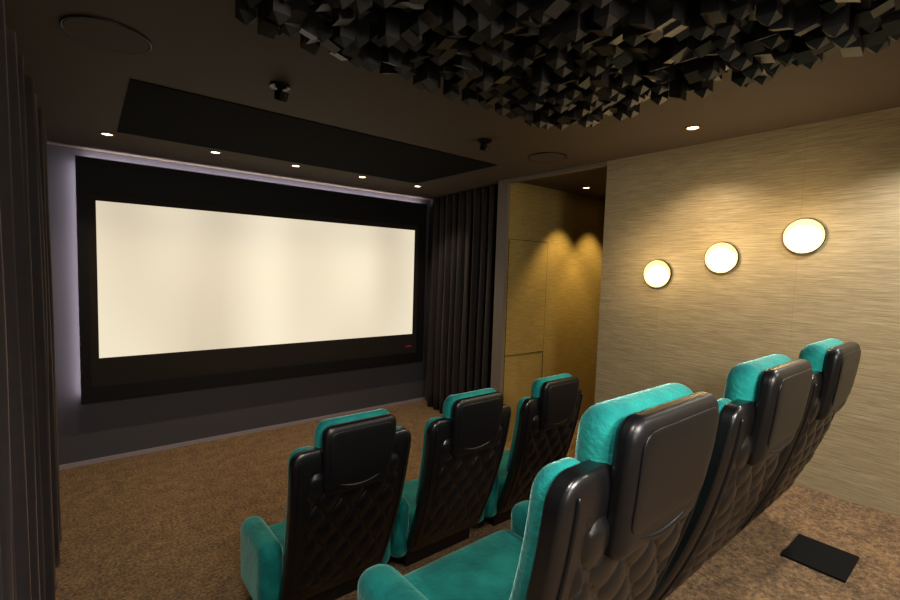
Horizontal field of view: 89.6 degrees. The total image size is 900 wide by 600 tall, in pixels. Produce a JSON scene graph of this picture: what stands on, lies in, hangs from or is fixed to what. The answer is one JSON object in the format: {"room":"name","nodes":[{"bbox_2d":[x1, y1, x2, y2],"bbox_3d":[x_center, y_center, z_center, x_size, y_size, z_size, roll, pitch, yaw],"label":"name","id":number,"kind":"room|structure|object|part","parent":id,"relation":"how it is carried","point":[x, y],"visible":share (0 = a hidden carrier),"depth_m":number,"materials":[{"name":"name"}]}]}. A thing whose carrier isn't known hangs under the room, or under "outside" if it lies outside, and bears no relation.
{"room":"home theater","nodes":[
{"label":"home theater","id":0,"kind":"room"},
{"bbox_2d":[59,14,151,53],"bbox_3d":[-1.540,-1.189,2.040,0.334,0.010,0.334,-1,5,-39],"label":"ceiling speaker","id":1,"kind":"object","parent":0,"point":[98,32],"depth_m":2.02},
{"bbox_2d":[47,144,429,464],"bbox_3d":[-2.053,0.063,5.430,4.580,3.000,0.200,-1,5,-39],"label":"wall","id":2,"kind":"structure","parent":0,"point":[89,431],"depth_m":4.96,"materials":[{"name":"grey paint"}]},
{"bbox_2d":[59,397,424,469],"bbox_3d":[-2.094,1.539,5.525,4.380,0.040,0.015,-1,5,-39],"label":"baseboard","id":3,"kind":"structure","parent":2,"relation":"attached to","point":[118,456],"depth_m":5.12,"materials":[{"name":"grey paint"}]},
{"bbox_3d":[-1.928,-0.204,5.440,3.922,2.297,0.099,-1,5,-39],"label":"projection screen","id":4,"kind":"part","parent":2,"relation":"part of","materials":[{"name":"fabric"}]},
{"bbox_2d":[55,400,579,599],"bbox_3d":[0.807,1.850,3.328,6.350,0.100,7.300,-1,5,-39],"label":"floor","id":5,"kind":"structure","parent":0,"point":[166,524],"depth_m":3.59,"materials":[{"name":"carpet"}]},
{"bbox_2d":[0,0,61,599],"bbox_3d":[-2.075,0.339,2.195,0.179,2.870,2.907,-1,5,-39],"label":"velvet curtain","id":6,"kind":"object","parent":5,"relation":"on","point":[30,510],"visible":1,"depth_m":1.87,"materials":[{"name":"black fabric"}]},
{"bbox_2d":[241,409,410,599],"bbox_3d":[-0.703,1.187,2.658,0.818,1.218,0.801,-1,5,-39],"label":"recliner chair","id":7,"kind":"object","parent":5,"relation":"on","point":[344,491],"visible":0.98,"depth_m":2.40,"materials":[{"name":"black leather"}]},
{"bbox_2d":[268,521,285,560],"bbox_3d":[-0.803,1.570,2.794,0.570,0.330,0.520,-1,5,-39],"label":"seat cushion","id":8,"kind":"object","parent":7,"relation":"on","point":[278,529],"depth_m":2.74,"materials":[{"name":"teal fabric"}]},
{"bbox_2d":[284,426,402,548],"bbox_3d":[-0.583,1.050,2.503,0.674,0.660,0.233,-1,5,-39],"label":"cushion","id":9,"kind":"object","parent":7,"relation":"on","point":[351,520],"depth_m":2.41,"materials":[{"name":"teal leather"}]},
{"bbox_3d":[-0.572,1.214,2.495,0.579,0.875,0.266,-1,5,-39],"label":"quilted panel","id":10,"kind":"part","parent":7,"relation":"part of","materials":[{"name":"black leather"}]},
{"bbox_2d":[314,409,389,448],"bbox_3d":[-0.512,0.768,2.407,0.432,0.336,0.125,-1,5,-39],"label":"cushion","id":11,"kind":"object","parent":7,"relation":"on","point":[323,425],"depth_m":2.30,"materials":[{"name":"teal fabric"}]},
{"bbox_2d":[390,388,510,566],"bbox_3d":[-0.063,1.172,3.170,0.818,1.218,0.801,-1,5,-39],"label":"recliner chair","id":12,"kind":"object","parent":5,"relation":"on","point":[463,449],"visible":0.9,"depth_m":2.91,"materials":[{"name":"black leather"}]},
{"bbox_2d":[402,478,418,531],"bbox_3d":[-0.163,1.555,3.306,0.570,0.330,0.520,-1,5,-39],"label":"seat cushion","id":13,"kind":"object","parent":12,"relation":"on","point":[410,487],"depth_m":3.22,"materials":[{"name":"teal fabric"}]},
{"bbox_2d":[415,417,440,504],"bbox_3d":[0.057,1.035,3.016,0.674,0.660,0.233,-1,5,-39],"label":"cushion","id":14,"kind":"object","parent":12,"relation":"on","point":[428,492],"depth_m":2.76,"materials":[{"name":"teal fabric"}]},
{"bbox_3d":[0.068,1.199,3.007,0.579,0.875,0.266,-1,5,-39],"label":"quilted panel","id":15,"kind":"part","parent":12,"relation":"part of","materials":[{"name":"black leather"}]},
{"bbox_2d":[442,388,495,417],"bbox_3d":[0.128,0.753,2.919,0.432,0.336,0.125,-1,5,-39],"label":"cushion","id":16,"kind":"object","parent":12,"relation":"on","point":[448,406],"depth_m":2.78,"materials":[{"name":"teal fabric"}]},
{"bbox_2d":[484,373,582,525],"bbox_3d":[0.577,1.157,3.682,0.818,1.218,0.801,-1,5,-39],"label":"recliner chair","id":17,"kind":"object","parent":5,"relation":"on","point":[546,421],"visible":0.8,"depth_m":3.38,"materials":[{"name":"black leather"}]},
{"bbox_2d":[498,450,509,497],"bbox_3d":[0.477,1.540,3.818,0.570,0.330,0.520,-1,5,-39],"label":"seat cushion","id":18,"kind":"object","parent":17,"relation":"on","point":[502,472],"depth_m":3.64,"materials":[{"name":"teal fabric"}]},
{"bbox_2d":[506,397,530,471],"bbox_3d":[0.697,1.020,3.528,0.674,0.660,0.233,-1,5,-39],"label":"cushion","id":19,"kind":"object","parent":17,"relation":"on","point":[519,458],"depth_m":3.27,"materials":[{"name":"teal fabric"}]},
{"bbox_3d":[0.708,1.184,3.520,0.579,0.875,0.266,-1,5,-39],"label":"quilted panel","id":20,"kind":"part","parent":17,"relation":"part of","materials":[{"name":"black leather"}]},
{"bbox_2d":[531,373,570,397],"bbox_3d":[0.768,0.738,3.432,0.432,0.336,0.125,-1,5,-39],"label":"cushion","id":21,"kind":"object","parent":17,"relation":"on","point":[538,385],"depth_m":3.29,"materials":[{"name":"teal fabric"}]},
{"bbox_2d":[664,484,899,599],"bbox_3d":[1.081,1.621,1.291,4.038,0.649,3.618,-1,5,-39],"label":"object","id":22,"kind":"structure","parent":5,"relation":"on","point":[751,566],"depth_m":2.21,"materials":[{"name":"carpet"}]},
{"bbox_2d":[357,383,718,599],"bbox_3d":[0.261,0.730,1.344,0.818,1.068,0.801,-1,5,-39],"label":"recliner chair","id":23,"kind":"object","parent":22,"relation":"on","point":[607,522],"visible":1,"depth_m":0.97,"materials":[{"name":"black leather"}]},
{"bbox_2d":[403,530,522,599],"bbox_3d":[0.162,1.065,1.477,0.570,0.289,0.520,-1,5,-39],"label":"seat cushion","id":24,"kind":"object","parent":23,"relation":"on","point":[485,568],"depth_m":1.52,"materials":[{"name":"teal fabric"}]},
{"bbox_2d":[509,457,580,599],"bbox_3d":[0.380,0.612,1.191,0.674,0.579,0.233,-1,5,-39],"label":"cushion","id":25,"kind":"object","parent":23,"relation":"on","point":[539,573],"depth_m":0.91,"materials":[{"name":"teal fabric"}]},
{"bbox_3d":[0.391,0.756,1.182,0.579,0.767,0.266,-1,5,-39],"label":"quilted panel","id":26,"kind":"part","parent":23,"relation":"part of","materials":[{"name":"black leather"}]},
{"bbox_2d":[575,383,692,464],"bbox_3d":[0.450,0.365,1.097,0.432,0.295,0.125,-1,5,-39],"label":"cushion","id":27,"kind":"object","parent":23,"relation":"on","point":[600,428],"depth_m":0.96,"materials":[{"name":"teal fabric"}]},
{"bbox_2d":[649,354,812,599],"bbox_3d":[0.901,0.715,1.857,0.818,1.068,0.801,-1,5,-39],"label":"recliner chair","id":28,"kind":"object","parent":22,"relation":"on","point":[763,403],"visible":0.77,"depth_m":1.47,"materials":[{"name":"black leather"}]},
{"bbox_3d":[1.031,0.741,1.694,0.579,0.767,0.266,-1,5,-39],"label":"quilted panel","id":29,"kind":"part","parent":28,"relation":"part of","materials":[{"name":"black leather"}]},
{"bbox_2d":[717,398,731,412],"bbox_3d":[1.020,0.597,1.704,0.674,0.579,0.233,-1,5,-39],"label":"cushion","id":30,"kind":"object","parent":28,"relation":"on","point":[725,404],"depth_m":1.41,"materials":[{"name":"teal fabric"}]},
{"bbox_2d":[723,354,791,401],"bbox_3d":[1.090,0.350,1.610,0.432,0.295,0.125,-1,5,-39],"label":"cushion","id":31,"kind":"object","parent":28,"relation":"on","point":[745,382],"depth_m":1.46,"materials":[{"name":"teal fabric"}]},
{"bbox_2d":[719,338,860,549],"bbox_3d":[1.533,0.700,2.363,0.818,1.068,0.801,-1,5,-39],"label":"recliner chair","id":32,"kind":"object","parent":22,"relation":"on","point":[834,363],"visible":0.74,"depth_m":1.98,"materials":[{"name":"black leather"}]},
{"bbox_3d":[1.664,0.726,2.200,0.579,0.767,0.266,-1,5,-39],"label":"quilted panel","id":33,"kind":"part","parent":32,"relation":"part of","materials":[{"name":"black leather"}]},
{"bbox_2d":[798,338,843,371],"bbox_3d":[1.722,0.335,2.116,0.432,0.295,0.125,-1,5,-39],"label":"cushion","id":34,"kind":"object","parent":32,"relation":"on","point":[819,354],"depth_m":1.96,"materials":[{"name":"teal fabric"}]},
{"bbox_2d":[781,534,858,582],"bbox_3d":[1.804,1.250,2.208,0.290,0.012,0.240,-1,5,-39],"label":"floor vent","id":35,"kind":"object","parent":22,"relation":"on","point":[838,564],"visible":1,"depth_m":2.19,"materials":[{"name":"black metal"}]},
{"bbox_2d":[424,200,433,400],"bbox_3d":[0.256,0.087,6.132,0.100,3.000,1.795,-1,5,-39],"label":"wall","id":36,"kind":"structure","parent":0,"point":[431,201],"depth_m":6.76,"materials":[{"name":"grey paint"}]},
{"bbox_2d":[4,0,899,199],"bbox_3d":[0.903,-1.241,3.116,6.350,0.100,7.300,-1,5,-39],"label":"ceiling","id":37,"kind":"structure","parent":0,"point":[200,47],"depth_m":2.69,"materials":[{"name":"brown paint"}]},
{"bbox_2d":[100,132,114,135],"bbox_3d":[-2.762,-1.337,3.650,0.098,0.013,0.098,-1,5,-39],"label":"recessed light","id":38,"kind":"object","parent":37,"relation":"in","point":[101,133],"visible":1,"depth_m":3.64,"materials":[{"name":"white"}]},
{"bbox_2d":[209,150,220,153],"bbox_3d":[-2.145,-1.352,4.143,0.098,0.013,0.098,-1,5,-39],"label":"recessed light","id":39,"kind":"object","parent":37,"relation":"in","point":[210,151],"visible":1,"depth_m":4.13,"materials":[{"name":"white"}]},
{"bbox_2d":[270,81,289,101],"bbox_3d":[-0.958,-1.165,2.553,0.110,0.089,0.110,-1,5,-39],"label":"ceiling spotlight","id":40,"kind":"object","parent":37,"relation":"attached to","point":[278,86],"depth_m":2.54,"materials":[{"name":"black metal"}]},
{"bbox_2d":[117,79,496,183],"bbox_3d":[-1.090,-1.307,3.947,2.860,0.006,1.358,-1,5,-39],"label":"ceiling panel","id":41,"kind":"object","parent":37,"relation":"attached to","point":[149,110],"visible":1,"depth_m":3.60,"materials":[{"name":"black paint"}]},
{"bbox_2d":[427,185,497,412],"bbox_3d":[0.128,0.102,5.928,0.148,2.970,1.556,-1,5,-33],"label":"velvet curtain","id":42,"kind":"object","parent":37,"relation":"hanging from","point":[464,228],"visible":0.86,"depth_m":5.84,"materials":[{"name":"black fabric"}]},
{"bbox_2d":[478,138,491,151],"bbox_3d":[0.267,-1.192,3.504,0.110,0.089,0.110,-1,5,-39],"label":"ceiling spotlight","id":43,"kind":"object","parent":37,"relation":"attached to","point":[483,141],"depth_m":3.49,"materials":[{"name":"black metal"}]},
{"bbox_2d":[235,0,899,129],"bbox_3d":[0.947,-0.949,1.006,1.889,0.191,3.200,-1,5,-39],"label":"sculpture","id":44,"kind":"object","parent":37,"relation":"in","point":[540,62],"visible":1,"depth_m":1.69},
{"bbox_2d":[685,125,700,130],"bbox_3d":[1.633,-1.159,3.047,0.098,0.013,0.098,-1,5,-39],"label":"recessed light","id":45,"kind":"object","parent":37,"relation":"in","point":[690,127],"visible":1,"depth_m":3.04,"materials":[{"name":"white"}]},
{"bbox_2d":[528,152,566,161],"bbox_3d":[0.849,-1.246,3.960,0.334,0.010,0.334,-1,5,-39],"label":"ceiling speaker","id":46,"kind":"object","parent":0,"point":[542,156],"depth_m":3.93},
{"bbox_2d":[502,182,604,441],"bbox_3d":[1.374,0.144,5.803,2.108,3.000,0.120,-1,5,-39],"label":"wall alcove","id":47,"kind":"structure","parent":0,"point":[572,225],"depth_m":5.74,"materials":[{"name":"brown paint"}]},
{"bbox_2d":[491,179,510,392],"bbox_3d":[0.561,0.164,5.146,0.042,3.000,0.150,-1,5,-39],"label":"trim","id":48,"kind":"structure","parent":47,"relation":"attached to","point":[503,209],"depth_m":5.10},
{"bbox_2d":[503,239,547,390],"bbox_3d":[0.889,0.481,5.366,0.676,2.355,0.003,-1,5,-39],"label":"shadow gap","id":49,"kind":"object","parent":47,"relation":"attached to","point":[509,239],"visible":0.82,"depth_m":5.18,"materials":[{"name":"black"}]},
{"bbox_2d":[505,240,547,355],"bbox_3d":[0.905,-0.027,5.330,0.664,1.320,0.004,-1,5,-39],"label":"wall panel","id":50,"kind":"object","parent":47,"relation":"attached to","point":[527,267],"visible":1,"depth_m":5.32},
{"bbox_2d":[594,107,899,516],"bbox_3d":[2.635,0.400,2.637,0.110,3.000,3.954,-1,5,-39],"label":"wall","id":51,"kind":"structure","parent":0,"point":[670,206],"depth_m":3.08,"materials":[{"name":"paper"}]},
{"bbox_2d":[508,161,606,182],"bbox_3d":[1.041,-1.265,4.523,0.060,0.034,1.211,-1,5,-39],"label":"trim header","id":52,"kind":"object","parent":51,"relation":"attached to","point":[601,164],"depth_m":4.44,"materials":[{"name":"brown wood"}]},
{"bbox_2d":[643,260,671,287],"bbox_3d":[1.689,-0.213,3.689,0.027,0.228,0.228,-1,5,-39],"label":"wall lamp","id":53,"kind":"object","parent":51,"relation":"attached to","point":[657,273],"visible":1,"depth_m":3.68,"materials":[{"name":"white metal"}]},
{"bbox_2d":[646,265,668,285],"bbox_3d":[1.684,-0.195,3.687,0.016,0.176,0.196,-1,5,-39],"label":"diffuser","id":54,"kind":"object","parent":53,"relation":"attached to","point":[656,275],"depth_m":3.68,"materials":[{"name":"beige plastic"}]},
{"bbox_2d":[704,242,738,272],"bbox_3d":[1.986,-0.308,3.315,0.027,0.228,0.228,-1,5,-39],"label":"wall lamp","id":55,"kind":"object","parent":51,"relation":"attached to","point":[721,257],"visible":1,"depth_m":3.30,"materials":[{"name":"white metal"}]},
{"bbox_2d":[707,248,735,271],"bbox_3d":[1.982,-0.290,3.313,0.016,0.176,0.196,-1,5,-39],"label":"diffuser","id":56,"kind":"object","parent":55,"relation":"attached to","point":[718,259],"depth_m":3.30,"materials":[{"name":"beige plastic"}]},
{"bbox_2d":[782,218,826,253],"bbox_3d":[2.290,-0.413,2.932,0.027,0.228,0.228,-1,5,-39],"label":"wall lamp","id":57,"kind":"object","parent":51,"relation":"attached to","point":[804,235],"visible":1,"depth_m":2.92,"materials":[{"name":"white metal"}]},
{"bbox_2d":[786,225,821,251],"bbox_3d":[2.286,-0.395,2.930,0.016,0.176,0.196,-1,5,-39],"label":"diffuser","id":58,"kind":"object","parent":57,"relation":"attached to","point":[799,238],"depth_m":2.92,"materials":[{"name":"beige plastic"}]}
]}

